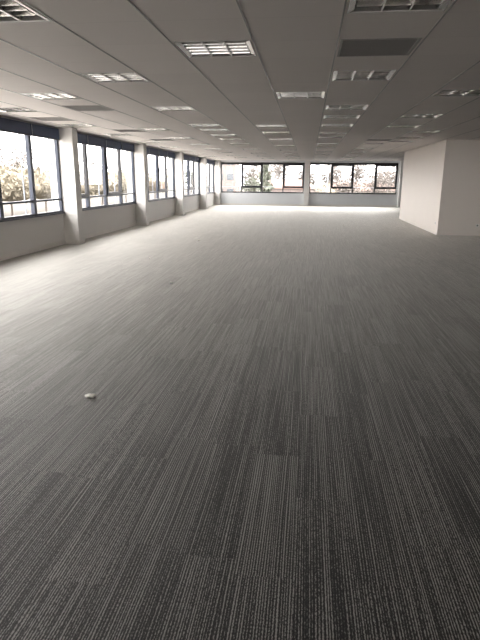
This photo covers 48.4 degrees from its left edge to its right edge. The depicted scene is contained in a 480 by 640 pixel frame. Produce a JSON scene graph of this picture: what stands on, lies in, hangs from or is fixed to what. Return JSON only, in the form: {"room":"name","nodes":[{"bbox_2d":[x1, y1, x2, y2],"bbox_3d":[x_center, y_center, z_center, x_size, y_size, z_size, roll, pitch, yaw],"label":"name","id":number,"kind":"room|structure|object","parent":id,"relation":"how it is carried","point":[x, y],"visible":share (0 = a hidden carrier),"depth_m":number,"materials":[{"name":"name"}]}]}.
{"room":"open-plan office","nodes":[
{"label":"open-plan office","id":0,"kind":"room"},
{"bbox_2d":[57,127,83,239],"bbox_3d":[-4.079,-3.204,12.898,0.371,2.700,0.300,2,15,7],"label":"wall pillar","id":1,"kind":"structure","parent":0,"point":[68,142],"depth_m":12.76,"materials":[{"name":"white paint"}]},
{"bbox_2d":[0,116,213,255],"bbox_3d":[-4.464,-3.130,12.311,0.250,3.350,44.900,2,15,7],"label":"wall","id":2,"kind":"structure","parent":0,"point":[22,234],"depth_m":13.35,"materials":[{"name":"white paint"}]},
{"bbox_2d":[0,117,30,135],"bbox_3d":[-4.474,-3.796,10.567,0.056,0.305,1.301,2,15,7],"label":"roller blind","id":3,"kind":"object","parent":2,"relation":"attached to","point":[6,125],"visible":1,"depth_m":10.59,"materials":[{"name":"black fabric"}]},
{"bbox_2d":[18,134,26,213],"bbox_3d":[-4.643,-3.159,11.415,0.055,2.040,0.040,2,15,7],"label":"trim","id":4,"kind":"structure","parent":2,"relation":"attached to","point":[21,160],"depth_m":11.40,"materials":[{"name":"silver metal"}]},
{"bbox_2d":[0,135,64,221],"bbox_3d":[-4.616,-2.849,10.143,0.132,1.932,5.300,2,15,7],"label":"window","id":5,"kind":"structure","parent":2,"relation":"in","point":[28,146],"depth_m":11.46,"materials":[{"name":"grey metal"}]},
{"bbox_2d":[30,123,59,139],"bbox_3d":[-4.310,-4.129,11.839,0.056,0.305,1.301,2,15,7],"label":"roller blind","id":6,"kind":"object","parent":2,"relation":"attached to","point":[40,131],"visible":1,"depth_m":11.76,"materials":[{"name":"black fabric"}]},
{"bbox_2d":[48,139,54,210],"bbox_3d":[-4.478,-3.493,12.687,0.055,2.040,0.040,2,15,7],"label":"trim","id":7,"kind":"structure","parent":2,"relation":"attached to","point":[50,162],"depth_m":12.68,"materials":[{"name":"silver metal"}]},
{"bbox_2d":[77,133,86,144],"bbox_3d":[-4.108,-4.538,13.399,0.056,0.305,1.301,2,15,7],"label":"roller blind","id":8,"kind":"object","parent":2,"relation":"attached to","point":[82,138],"visible":0.44,"depth_m":13.73,"materials":[{"name":"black fabric"}]},
{"bbox_2d":[96,146,99,204],"bbox_3d":[-4.112,-4.235,15.518,0.055,2.040,0.040,2,15,7],"label":"trim","id":9,"kind":"structure","parent":2,"relation":"attached to","point":[96,146],"depth_m":15.52,"materials":[{"name":"silver metal"}]},
{"bbox_2d":[0,203,213,260],"bbox_3d":[-4.185,-1.738,12.431,0.382,0.100,44.100,2,15,7],"label":"baseboard","id":10,"kind":"structure","parent":2,"relation":"attached to","point":[43,247],"depth_m":13.10,"materials":[{"name":"white"}]},
{"bbox_2d":[81,144,136,210],"bbox_3d":[-3.914,-4.258,15.518,0.145,1.932,5.300,2,15,7],"label":"window","id":11,"kind":"structure","parent":2,"relation":"in","point":[105,168],"depth_m":15.56,"materials":[{"name":"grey metal"}]},
{"bbox_2d":[87,135,105,147],"bbox_3d":[-3.944,-4.871,14.671,0.056,0.305,1.301,2,15,7],"label":"roller blind","id":12,"kind":"object","parent":11,"relation":"attached to","point":[91,140],"visible":1,"depth_m":14.63,"materials":[{"name":"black fabric"}]},
{"bbox_2d":[105,139,120,149],"bbox_3d":[-3.779,-5.205,15.942,0.056,0.305,1.301,2,15,7],"label":"roller blind","id":13,"kind":"object","parent":11,"relation":"attached to","point":[112,144],"visible":1,"depth_m":15.87,"materials":[{"name":"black fabric"}]},
{"bbox_2d":[121,142,134,151],"bbox_3d":[-3.615,-5.538,17.214,0.056,0.305,1.301,2,15,7],"label":"roller blind","id":14,"kind":"object","parent":11,"relation":"attached to","point":[129,147],"visible":1,"depth_m":17.14,"materials":[{"name":"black fabric"}]},
{"bbox_2d":[112,149,115,203],"bbox_3d":[-3.947,-4.568,16.790,0.055,2.040,0.040,2,15,7],"label":"trim","id":15,"kind":"structure","parent":2,"relation":"attached to","point":[112,149],"depth_m":16.79,"materials":[{"name":"silver metal"}]},
{"bbox_2d":[148,147,158,155],"bbox_3d":[-3.249,-6.280,20.046,0.056,0.305,1.301,2,15,7],"label":"roller blind","id":16,"kind":"object","parent":2,"relation":"attached to","point":[152,151],"visible":1,"depth_m":19.99,"materials":[{"name":"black fabric"}]},
{"bbox_2d":[146,154,174,201],"bbox_3d":[-3.219,-5.667,20.893,0.145,1.932,5.300,2,15,7],"label":"window","id":17,"kind":"structure","parent":2,"relation":"in","point":[157,170],"depth_m":21.07,"materials":[{"name":"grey metal"}]},
{"bbox_2d":[158,149,166,156],"bbox_3d":[-3.084,-6.614,21.317,0.056,0.305,1.301,2,15,7],"label":"roller blind","id":18,"kind":"object","parent":17,"relation":"attached to","point":[162,153],"visible":1,"depth_m":21.23,"materials":[{"name":"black fabric"}]},
{"bbox_2d":[167,151,174,158],"bbox_3d":[-2.920,-6.947,22.589,0.056,0.305,1.301,2,15,7],"label":"roller blind","id":19,"kind":"object","parent":17,"relation":"attached to","point":[169,154],"visible":1,"depth_m":22.47,"materials":[{"name":"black fabric"}]},
{"bbox_2d":[184,161,200,196],"bbox_3d":[-2.524,-7.076,26.268,0.145,1.932,5.300,2,15,7],"label":"window","id":20,"kind":"structure","parent":2,"relation":"in","point":[193,188],"depth_m":27.30,"materials":[{"name":"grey metal"}]},
{"bbox_2d":[207,164,214,193],"bbox_3d":[-1.893,-8.355,31.149,0.145,1.932,4.270,2,15,7],"label":"window","id":21,"kind":"structure","parent":2,"relation":"in","point":[208,186],"depth_m":31.85,"materials":[{"name":"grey metal"}]},
{"bbox_2d":[133,143,148,222],"bbox_3d":[-3.384,-4.613,18.273,0.371,2.700,0.300,2,15,7],"label":"wall pillar","id":22,"kind":"structure","parent":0,"point":[140,158],"depth_m":18.14,"materials":[{"name":"white paint"}]},
{"bbox_2d":[174,152,184,212],"bbox_3d":[-2.689,-6.022,23.648,0.371,2.700,0.300,2,15,7],"label":"wall pillar","id":23,"kind":"structure","parent":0,"point":[179,156],"depth_m":23.50,"materials":[{"name":"white paint"}]},
{"bbox_2d":[199,157,206,206],"bbox_3d":[-1.994,-7.430,29.024,0.371,2.700,0.300,2,15,7],"label":"wall pillar","id":24,"kind":"structure","parent":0,"point":[203,160],"depth_m":28.87,"materials":[{"name":"white paint"}]},
{"bbox_2d":[214,160,220,204],"bbox_3d":[-1.427,-8.580,33.410,0.371,2.700,0.300,2,15,7],"label":"wall pillar","id":25,"kind":"structure","parent":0,"point":[217,195],"depth_m":33.28,"materials":[{"name":"white paint"}]},
{"bbox_2d":[0,205,479,639],"bbox_3d":[3.081,-1.338,11.805,15.580,0.250,44.900,2,15,7],"label":"floor","id":26,"kind":"structure","parent":0,"point":[278,438],"depth_m":3.44,"materials":[{"name":"carpet"}]},
{"bbox_2d":[0,0,479,160],"bbox_3d":[3.145,-4.061,11.031,15.080,0.012,44.400,2,15,7],"label":"ceiling","id":27,"kind":"structure","parent":0,"point":[295,41],"depth_m":5.96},
{"bbox_2d":[0,107,38,111],"bbox_3d":[-3.922,-3.691,9.250,0.660,0.109,0.640,2,15,7],"label":"ceiling light","id":28,"kind":"object","parent":27,"relation":"attached to","point":[3,109],"visible":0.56,"depth_m":9.33,"materials":[{"name":"white"}]},
{"bbox_2d":[0,0,51,22],"bbox_3d":[-1.776,-2.223,3.731,0.660,0.109,0.640,2,15,7],"label":"ceiling light","id":29,"kind":"object","parent":27,"relation":"attached to","point":[11,11],"visible":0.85,"depth_m":3.88,"materials":[{"name":"silver metal"}]},
{"bbox_2d":[29,117,73,120],"bbox_3d":[-3.742,-4.015,10.652,0.660,0.024,0.640,2,15,7],"label":"ceiling vent","id":30,"kind":"object","parent":27,"relation":"in","point":[37,118],"visible":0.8,"depth_m":10.59,"materials":[{"name":"grey metal"}]},
{"bbox_2d":[20,93,83,99],"bbox_3d":[-2.694,-3.272,7.690,0.660,0.109,0.640,2,15,7],"label":"ceiling light","id":31,"kind":"object","parent":27,"relation":"attached to","point":[42,96],"visible":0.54,"depth_m":7.74,"materials":[{"name":"silver metal"}]},
{"bbox_2d":[60,124,97,126],"bbox_3d":[-3.581,-4.383,11.889,0.660,0.109,0.640,2,15,7],"label":"ceiling light","id":32,"kind":"object","parent":27,"relation":"attached to","point":[69,125],"visible":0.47,"depth_m":11.95,"materials":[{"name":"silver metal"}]},
{"bbox_2d":[63,105,113,110],"bbox_3d":[-2.533,-3.558,8.949,0.660,0.024,0.640,2,15,7],"label":"ceiling vent","id":33,"kind":"object","parent":27,"relation":"in","point":[81,107],"visible":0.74,"depth_m":9.00,"materials":[{"name":"grey metal"}]},
{"bbox_2d":[0,111,212,158],"bbox_3d":[-3.942,-4.328,11.877,0.012,0.004,44.380,2,15,7],"label":"trim","id":34,"kind":"structure","parent":27,"relation":"attached to","point":[0,111],"depth_m":12.85,"materials":[{"name":"grey"}]},
{"bbox_2d":[78,72,149,82],"bbox_3d":[-1.454,-2.877,6.226,0.660,0.109,0.640,2,15,7],"label":"ceiling light","id":35,"kind":"object","parent":27,"relation":"attached to","point":[104,77],"visible":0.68,"depth_m":6.27,"materials":[{"name":"silver metal"}]},
{"bbox_2d":[0,101,228,159],"bbox_3d":[-3.238,-4.300,11.794,0.012,0.004,44.380,2,15,7],"label":"trim","id":36,"kind":"structure","parent":27,"relation":"attached to","point":[0,101],"depth_m":11.15,"materials":[{"name":"grey metal"}]},
{"bbox_2d":[105,134,133,135],"bbox_3d":[-3.264,-5.025,14.337,0.660,0.109,0.640,2,15,7],"label":"ceiling light","id":37,"kind":"object","parent":27,"relation":"attached to","point":[105,134],"visible":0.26,"depth_m":14.43,"materials":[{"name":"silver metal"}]},
{"bbox_2d":[1,88,240,159],"bbox_3d":[-2.534,-4.273,11.710,0.012,0.004,44.380,2,15,7],"label":"trim","id":38,"kind":"structure","parent":27,"relation":"attached to","point":[1,88],"depth_m":9.66,"materials":[{"name":"grey metal"}]},
{"bbox_2d":[1,69,249,158],"bbox_3d":[-1.830,-4.246,11.626,0.012,0.004,44.380,2,15,7],"label":"trim","id":39,"kind":"structure","parent":27,"relation":"attached to","point":[1,69],"depth_m":8.05,"materials":[{"name":"grey"}]},
{"bbox_2d":[115,129,145,131],"bbox_3d":[-2.709,-4.654,13.112,0.660,0.024,0.640,2,15,7],"label":"ceiling vent","id":40,"kind":"object","parent":27,"relation":"in","point":[119,130],"visible":0.83,"depth_m":13.09,"materials":[{"name":"grey metal"}]},
{"bbox_2d":[0,39,266,160],"bbox_3d":[-1.126,-4.218,11.542,0.012,0.004,44.380,2,15,7],"label":"trim","id":41,"kind":"structure","parent":27,"relation":"attached to","point":[0,39],"depth_m":6.36,"materials":[{"name":"grey metal"}]},
{"bbox_2d":[136,141,160,142],"bbox_3d":[-2.917,-5.729,17.024,0.660,0.109,0.640,2,15,7],"label":"ceiling light","id":42,"kind":"object","parent":27,"relation":"attached to","point":[136,141],"visible":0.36,"depth_m":17.01,"materials":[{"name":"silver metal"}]},
{"bbox_2d":[20,0,276,159],"bbox_3d":[-0.422,-4.191,11.458,0.012,0.004,44.380,2,15,7],"label":"trim","id":43,"kind":"structure","parent":27,"relation":"attached to","point":[20,0],"depth_m":4.98,"materials":[{"name":"grey metal"}]},
{"bbox_2d":[137,128,170,130],"bbox_3d":[-2.042,-4.593,12.729,0.660,0.109,0.640,2,15,7],"label":"ceiling light","id":44,"kind":"object","parent":27,"relation":"attached to","point":[144,129],"visible":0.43,"depth_m":12.80,"materials":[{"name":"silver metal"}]},
{"bbox_2d":[150,139,175,140],"bbox_3d":[-2.325,-5.434,16.087,0.660,0.024,0.640,2,15,7],"label":"ceiling vent","id":45,"kind":"object","parent":27,"relation":"in","point":[150,139],"visible":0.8,"depth_m":16.02,"materials":[{"name":"grey metal"}]},
{"bbox_2d":[150,106,196,110],"bbox_3d":[-1.102,-3.589,8.943,0.660,0.109,0.640,2,15,7],"label":"ceiling light","id":46,"kind":"object","parent":27,"relation":"attached to","point":[159,108],"visible":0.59,"depth_m":8.99,"materials":[{"name":"silver metal"}]},
{"bbox_2d":[167,137,192,138],"bbox_3d":[-1.695,-5.297,15.417,0.660,0.109,0.640,2,15,7],"label":"ceiling light","id":47,"kind":"object","parent":27,"relation":"attached to","point":[167,137],"visible":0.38,"depth_m":15.17,"materials":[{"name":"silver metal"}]},
{"bbox_2d":[189,124,222,126],"bbox_3d":[-0.752,-4.299,11.650,0.660,0.109,0.640,2,15,7],"label":"ceiling light","id":48,"kind":"object","parent":27,"relation":"attached to","point":[193,125],"visible":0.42,"depth_m":11.81,"materials":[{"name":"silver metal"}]},
{"bbox_2d":[127,0,289,160],"bbox_3d":[0.282,-4.164,11.374,0.012,0.004,44.380,2,15,7],"label":"trim","id":49,"kind":"structure","parent":27,"relation":"attached to","point":[129,1],"depth_m":5.28,"materials":[{"name":"grey metal"}]},
{"bbox_2d":[200,129,228,130],"bbox_3d":[-0.610,-4.588,12.754,0.660,0.109,0.640,2,15,7],"label":"ceiling light","id":50,"kind":"object","parent":27,"relation":"attached to","point":[200,129],"visible":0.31,"depth_m":12.81,"materials":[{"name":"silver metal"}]},
{"bbox_2d":[173,40,256,57],"bbox_3d":[-0.204,-2.501,4.830,0.660,0.109,0.640,2,15,7],"label":"ceiling light","id":51,"kind":"object","parent":27,"relation":"attached to","point":[217,48],"visible":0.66,"depth_m":4.87,"materials":[{"name":"silver metal"}]},
{"bbox_2d":[210,134,236,135],"bbox_3d":[-0.423,-4.965,14.193,0.660,0.109,0.640,2,15,7],"label":"ceiling light","id":52,"kind":"object","parent":27,"relation":"attached to","point":[210,134],"visible":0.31,"depth_m":14.18,"materials":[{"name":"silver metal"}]},
{"bbox_2d":[219,138,243,139],"bbox_3d":[-0.237,-5.343,15.633,0.660,0.109,0.640,2,15,7],"label":"ceiling light","id":53,"kind":"object","parent":27,"relation":"attached to","point":[219,138],"visible":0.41,"depth_m":15.58,"materials":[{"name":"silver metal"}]},
{"bbox_2d":[236,0,300,158],"bbox_3d":[0.986,-4.136,11.290,0.012,0.004,44.380,2,15,7],"label":"trim","id":54,"kind":"structure","parent":27,"relation":"attached to","point":[238,4],"depth_m":4.93,"materials":[{"name":"grey metal"}]},
{"bbox_2d":[256,125,286,127],"bbox_3d":[0.687,-4.307,11.722,0.660,0.109,0.640,2,15,7],"label":"ceiling light","id":55,"kind":"object","parent":27,"relation":"attached to","point":[258,126],"visible":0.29,"depth_m":11.89,"materials":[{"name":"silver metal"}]},
{"bbox_2d":[261,131,288,133],"bbox_3d":[0.891,-4.722,13.306,0.660,0.109,0.640,2,15,7],"label":"ceiling light","id":56,"kind":"object","parent":27,"relation":"attached to","point":[263,132],"visible":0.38,"depth_m":13.36,"materials":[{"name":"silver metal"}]},
{"bbox_2d":[276,91,324,98],"bbox_3d":[0.845,-3.173,7.415,0.660,0.109,0.640,2,15,7],"label":"ceiling light","id":57,"kind":"object","parent":27,"relation":"attached to","point":[309,94],"visible":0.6,"depth_m":7.47,"materials":[{"name":"silver metal"}]},
{"bbox_2d":[313,0,346,158],"bbox_3d":[1.690,-4.109,11.207,0.012,0.004,44.380,2,15,7],"label":"trim","id":58,"kind":"structure","parent":27,"relation":"attached to","point":[345,0],"depth_m":4.88,"materials":[{"name":"grey metal"}]},
{"bbox_2d":[319,136,343,137],"bbox_3d":[2.498,-5.070,14.674,0.660,0.109,0.640,2,15,7],"label":"ceiling light","id":59,"kind":"object","parent":27,"relation":"attached to","point":[319,136],"visible":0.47,"depth_m":14.42,"materials":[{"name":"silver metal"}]},
{"bbox_2d":[320,132,346,133],"bbox_3d":[2.330,-4.730,13.378,0.660,0.109,0.640,2,15,7],"label":"ceiling light","id":60,"kind":"object","parent":27,"relation":"attached to","point":[320,132],"visible":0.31,"depth_m":13.33,"materials":[{"name":"silver metal"}]},
{"bbox_2d":[321,124,352,126],"bbox_3d":[2.082,-4.227,11.458,0.660,0.109,0.640,2,15,7],"label":"ceiling light","id":61,"kind":"object","parent":27,"relation":"attached to","point":[322,125],"visible":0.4,"depth_m":11.54,"materials":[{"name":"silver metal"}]},
{"bbox_2d":[323,115,359,118],"bbox_3d":[1.884,-3.825,9.922,0.660,0.109,0.640,2,15,7],"label":"ceiling light","id":62,"kind":"object","parent":27,"relation":"attached to","point":[324,116],"visible":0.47,"depth_m":10.00,"materials":[{"name":"silver metal"}]},
{"bbox_2d":[325,105,367,109],"bbox_3d":[1.716,-3.485,8.627,0.660,0.109,0.640,2,15,7],"label":"ceiling light","id":63,"kind":"object","parent":27,"relation":"attached to","point":[328,107],"visible":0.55,"depth_m":8.69,"materials":[{"name":"silver metal"}]},
{"bbox_2d":[332,69,396,80],"bbox_3d":[1.375,-2.793,5.987,0.660,0.109,0.640,2,15,7],"label":"ceiling light","id":64,"kind":"object","parent":27,"relation":"attached to","point":[338,75],"visible":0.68,"depth_m":6.04,"materials":[{"name":"silver metal"}]},
{"bbox_2d":[367,139,391,140],"bbox_3d":[4.036,-5.238,15.525,0.660,0.024,0.640,2,15,7],"label":"ceiling vent","id":65,"kind":"object","parent":27,"relation":"in","point":[368,139],"visible":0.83,"depth_m":15.39,"materials":[{"name":"grey metal"}]},
{"bbox_2d":[337,37,422,56],"bbox_3d":[1.211,-2.420,4.731,0.660,0.024,0.640,2,15,7],"label":"ceiling vent","id":66,"kind":"object","parent":27,"relation":"in","point":[380,46],"visible":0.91,"depth_m":4.71,"materials":[{"name":"grey metal"}]},
{"bbox_2d":[327,0,456,157],"bbox_3d":[2.394,-4.082,11.123,0.012,0.004,44.380,2,15,7],"label":"trim","id":67,"kind":"structure","parent":27,"relation":"attached to","point":[455,1],"depth_m":4.85,"materials":[{"name":"grey metal"}]},
{"bbox_2d":[347,0,451,13],"bbox_3d":[1.042,-2.119,3.415,0.660,0.109,0.640,2,15,7],"label":"ceiling light","id":68,"kind":"object","parent":27,"relation":"attached to","point":[355,6],"visible":0.98,"depth_m":3.66,"materials":[{"name":"silver metal"}]},
{"bbox_2d":[386,125,419,127],"bbox_3d":[3.530,-4.253,11.598,0.660,0.109,0.640,2,15,7],"label":"ceiling light","id":69,"kind":"object","parent":27,"relation":"attached to","point":[388,126],"visible":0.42,"depth_m":11.65,"materials":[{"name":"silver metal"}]},
{"bbox_2d":[395,137,422,138],"bbox_3d":[4.635,-5.038,14.614,0.660,0.109,0.640,2,15,7],"label":"ceiling light","id":70,"kind":"object","parent":27,"relation":"attached to","point":[397,137],"visible":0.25,"depth_m":14.71,"materials":[{"name":"silver metal"}]},
{"bbox_2d":[338,61,479,159],"bbox_3d":[3.098,-4.054,11.039,0.012,0.004,44.380,2,15,7],"label":"trim","id":71,"kind":"structure","parent":27,"relation":"attached to","point":[479,61],"depth_m":7.27,"materials":[{"name":"grey"}]},
{"bbox_2d":[353,97,479,158],"bbox_3d":[3.802,-4.027,10.955,0.012,0.004,44.380,2,15,7],"label":"trim","id":72,"kind":"structure","parent":27,"relation":"attached to","point":[478,97],"depth_m":10.14,"materials":[{"name":"grey metal"}]},
{"bbox_2d":[361,116,479,160],"bbox_3d":[4.506,-4.000,10.871,0.012,0.004,44.380,2,15,7],"label":"trim","id":73,"kind":"structure","parent":27,"relation":"attached to","point":[479,116],"depth_m":13.21,"materials":[{"name":"grey metal"}]},
{"bbox_2d":[400,114,442,117],"bbox_3d":[3.287,-3.760,9.716,0.660,0.109,0.640,2,15,7],"label":"ceiling light","id":74,"kind":"object","parent":27,"relation":"attached to","point":[404,115],"visible":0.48,"depth_m":9.70,"materials":[{"name":"silver metal"}]},
{"bbox_2d":[408,131,438,132],"bbox_3d":[4.408,-4.578,12.857,0.660,0.109,0.640,2,15,7],"label":"ceiling light","id":75,"kind":"object","parent":27,"relation":"attached to","point":[410,131],"visible":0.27,"depth_m":12.86,"materials":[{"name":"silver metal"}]},
{"bbox_2d":[431,89,479,96],"bbox_3d":[2.950,-3.078,7.115,0.660,0.109,0.640,2,15,7],"label":"ceiling light","id":76,"kind":"object","parent":27,"relation":"attached to","point":[443,92],"visible":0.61,"depth_m":7.20,"materials":[{"name":"silver metal"}]},
{"bbox_2d":[304,160,309,205],"bbox_3d":[4.106,-8.365,32.751,0.300,2.700,0.300,2,15,7],"label":"wall pillar","id":77,"kind":"structure","parent":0,"point":[307,162],"depth_m":32.59,"materials":[{"name":"white paint"}]},
{"bbox_2d":[220,160,399,204],"bbox_3d":[5.882,-8.439,32.788,15.530,3.350,0.250,2,15,7],"label":"wall","id":78,"kind":"structure","parent":0,"point":[250,198],"depth_m":32.99,"materials":[{"name":"white paint"}]},
{"bbox_2d":[221,162,304,192],"bbox_3d":[1.389,-8.832,33.186,5.170,1.827,0.145,2,15,7],"label":"window","id":79,"kind":"structure","parent":78,"relation":"in","point":[242,164],"depth_m":33.11,"materials":[{"name":"black metal"}]},
{"bbox_2d":[221,203,396,206],"bbox_3d":[4.164,-7.142,33.213,10.880,0.100,0.014,2,15,7],"label":"baseboard","id":80,"kind":"structure","parent":78,"relation":"attached to","point":[221,203],"depth_m":33.17,"materials":[{"name":"white"}]},
{"bbox_2d":[309,163,397,193],"bbox_3d":[6.881,-8.619,32.531,5.240,1.827,0.145,2,15,7],"label":"window","id":81,"kind":"structure","parent":78,"relation":"in","point":[331,164],"depth_m":32.45,"materials":[{"name":"black metal"}]},
{"bbox_2d":[397,161,403,206],"bbox_3d":[9.752,-8.146,32.078,0.400,2.700,0.300,2,15,7],"label":"wall pillar","id":82,"kind":"structure","parent":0,"point":[401,162],"depth_m":31.98,"materials":[{"name":"white paint"}]},
{"bbox_2d":[399,140,479,232],"bbox_3d":[9.022,-4.612,18.623,5.455,2.700,6.970,2,15,7],"label":"wall","id":83,"kind":"structure","parent":0,"point":[441,180],"depth_m":15.78,"materials":[{"name":"beige paint"}]},
{"bbox_2d":[399,217,479,235],"bbox_3d":[8.957,-3.351,18.956,5.365,0.090,6.980,2,15,7],"label":"baseboard","id":84,"kind":"structure","parent":83,"relation":"attached to","point":[403,219],"depth_m":15.91,"materials":[{"name":"beige paint"}]},
{"label":"outside","id":85,"kind":"structure","parent":0,"visible":0},
{"bbox_2d":[3,186,259,216],"bbox_3d":[22.302,-40.049,174.149,480.000,0.500,480.000,2,15,7],"label":"ground","id":86,"kind":"structure","parent":85,"point":[18,209],"depth_m":107.29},
{"bbox_2d":[0,166,16,198],"bbox_3d":[-31.911,-15.442,64.498,9.370,6.921,9.552,-4,15,-15],"label":"bush","id":87,"kind":"object","parent":86,"relation":"on","point":[6,185],"visible":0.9,"depth_m":64.72,"materials":[{"name":"grey plant"}]},
{"bbox_2d":[0,164,42,215],"bbox_3d":[-32.147,-18.148,74.311,9.650,7.158,9.802,2,15,7],"label":"bush","id":88,"kind":"object","parent":86,"relation":"on","point":[17,194],"visible":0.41,"depth_m":72.06,"materials":[{"name":"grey plant"}]},
{"bbox_2d":[0,141,44,200],"bbox_3d":[-47.829,-31.601,114.224,11.613,12.644,11.425,2,15,7],"label":"tree","id":89,"kind":"object","parent":86,"relation":"on","point":[16,158],"visible":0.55,"depth_m":112.82,"materials":[{"name":"grey plant"}]},
{"bbox_2d":[34,165,51,211],"bbox_3d":[-31.225,-20.529,83.532,9.843,7.085,10.080,2,15,7],"label":"bush","id":90,"kind":"object","parent":86,"relation":"on","point":[45,193],"visible":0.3,"depth_m":80.70,"materials":[{"name":"grey plant"}]},
{"bbox_2d":[79,158,101,195],"bbox_3d":[-40.079,-38.078,143.336,9.345,10.471,9.617,2,15,7],"label":"tree","id":91,"kind":"object","parent":86,"relation":"on","point":[93,163],"visible":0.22,"depth_m":141.47,"materials":[{"name":"grey plant"}]},
{"bbox_2d":[80,170,102,198],"bbox_3d":[-28.401,-23.084,93.565,9.642,6.962,9.799,2,15,7],"label":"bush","id":92,"kind":"object","parent":86,"relation":"on","point":[93,180],"visible":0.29,"depth_m":91.88,"materials":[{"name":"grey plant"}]},
{"bbox_2d":[91,168,123,204],"bbox_3d":[-27.162,-25.993,104.321,9.759,7.135,9.458,2,15,7],"label":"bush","id":93,"kind":"object","parent":86,"relation":"on","point":[110,174],"visible":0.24,"depth_m":101.90,"materials":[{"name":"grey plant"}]},
{"bbox_2d":[113,170,127,201],"bbox_3d":[-25.145,-28.643,114.462,9.704,7.129,10.252,2,15,7],"label":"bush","id":94,"kind":"object","parent":86,"relation":"on","point":[124,189],"visible":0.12,"depth_m":111.67,"materials":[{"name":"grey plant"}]},
{"bbox_2d":[149,172,168,198],"bbox_3d":[-20.383,-31.289,125.345,9.653,6.780,9.501,2,15,7],"label":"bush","id":95,"kind":"object","parent":86,"relation":"on","point":[150,174],"visible":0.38,"depth_m":122.82,"materials":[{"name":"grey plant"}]},
{"bbox_2d":[185,165,192,186],"bbox_3d":[-13.965,-41.197,157.962,8.599,9.441,9.442,2,15,7],"label":"tree","id":96,"kind":"object","parent":86,"relation":"on","point":[191,173],"visible":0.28,"depth_m":155.60,"materials":[{"name":"grey plant"}]},
{"bbox_2d":[222,164,238,190],"bbox_3d":[-1.982,-20.973,82.273,3.500,9.000,4.800,2,15,7],"label":"house","id":97,"kind":"structure","parent":86,"relation":"on","point":[230,173],"depth_m":79.88,"materials":[{"name":"grey"}]},
{"bbox_2d":[239,176,259,191],"bbox_3d":[1.892,-20.266,85.960,4.273,5.821,4.229,2,15,7],"label":"tree","id":98,"kind":"object","parent":86,"relation":"on","point":[252,179],"visible":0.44,"depth_m":85.27,"materials":[{"name":"grey plant"}]},
{"bbox_2d":[239,166,260,190],"bbox_3d":[2.665,-32.770,127.349,6.398,8.958,6.227,2,15,7],"label":"tree","id":99,"kind":"object","parent":86,"relation":"on","point":[250,170],"visible":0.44,"depth_m":126.32,"materials":[{"name":"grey plant"}]},
{"bbox_2d":[252,165,276,191],"bbox_3d":[3.143,-16.522,66.167,3.451,8.668,3.729,2,15,7],"label":"tree","id":100,"kind":"object","parent":86,"relation":"on","point":[267,187],"visible":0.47,"depth_m":65.53,"materials":[{"name":"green plant"}]},
{"bbox_2d":[268,165,291,179],"bbox_3d":[8.915,-32.649,123.902,6.114,10.569,6.121,2,15,7],"label":"tree","id":101,"kind":"object","parent":86,"relation":"on","point":[279,168],"visible":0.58,"depth_m":122.38,"materials":[{"name":"grey plant"}]},
{"bbox_2d":[263,179,316,191],"bbox_3d":[7.034,-17.759,77.782,8.200,5.200,6.700,2,15,7],"label":"house","id":102,"kind":"structure","parent":86,"relation":"on","point":[278,184],"depth_m":75.12,"materials":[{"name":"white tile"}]},
{"bbox_2d":[291,168,315,185],"bbox_3d":[14.920,-31.954,126.303,6.082,8.089,6.484,2,15,7],"label":"tree","id":103,"kind":"object","parent":86,"relation":"on","point":[312,179],"visible":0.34,"depth_m":124.67,"materials":[{"name":"grey plant"}]},
{"bbox_2d":[316,183,334,191],"bbox_3d":[10.921,-15.375,69.629,3.604,4.800,3.892,2,15,7],"label":"bush","id":104,"kind":"object","parent":86,"relation":"on","point":[324,189],"visible":0.12,"depth_m":68.41,"materials":[{"name":"grey plant"}]},
{"bbox_2d":[316,165,343,184],"bbox_3d":[20.608,-31.315,122.255,6.360,8.996,6.375,2,15,7],"label":"tree","id":105,"kind":"object","parent":86,"relation":"on","point":[322,177],"visible":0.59,"depth_m":121.16,"materials":[{"name":"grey plant"}]},
{"bbox_2d":[324,175,360,192],"bbox_3d":[15.022,-18.238,78.504,5.625,5.882,5.517,2,15,7],"label":"tree","id":106,"kind":"object","parent":86,"relation":"on","point":[345,180],"visible":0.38,"depth_m":77.48,"materials":[{"name":"grey plant"}]},
{"bbox_2d":[344,165,369,182],"bbox_3d":[27.129,-32.681,124.500,6.075,10.590,6.499,2,15,7],"label":"tree","id":107,"kind":"object","parent":86,"relation":"on","point":[358,170],"visible":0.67,"depth_m":123.11,"materials":[{"name":"grey plant"}]},
{"bbox_2d":[329,182,393,192],"bbox_3d":[20.825,-20.107,87.886,14.700,4.800,6.700,2,15,7],"label":"house","id":108,"kind":"structure","parent":86,"relation":"on","point":[370,190],"depth_m":85.58,"materials":[{"name":"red tile"}]},
{"bbox_2d":[355,165,392,192],"bbox_3d":[15.703,-14.850,62.881,4.392,7.287,4.511,2,15,7],"label":"tree","id":109,"kind":"object","parent":86,"relation":"on","point":[371,184],"visible":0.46,"depth_m":62.22,"materials":[{"name":"grey plant"}]},
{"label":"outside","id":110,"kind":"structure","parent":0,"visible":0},
{"bbox_2d":[222,186,364,187],"bbox_3d":[4.556,-8.279,33.340,12.480,0.032,0.032,2,15,7],"label":"guard rail","id":111,"kind":"object","parent":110,"point":[222,186],"visible":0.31,"depth_m":33.31,"materials":[{"name":"silver metal"}]},
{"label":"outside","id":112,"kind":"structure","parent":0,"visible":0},
{"bbox_3d":[7.434,-8.116,51.295,42.000,0.030,24.000,2,15,7],"label":"ground","id":113,"kind":"structure","parent":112,"visible":0},
{"bbox_2d":[379,166,395,192],"bbox_3d":[17.369,-13.938,58.482,4.483,7.787,4.381,2,15,4],"label":"tree","id":114,"kind":"object","parent":113,"relation":"on","point":[391,167],"visible":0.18,"depth_m":58.50,"materials":[{"name":"grey plant"}]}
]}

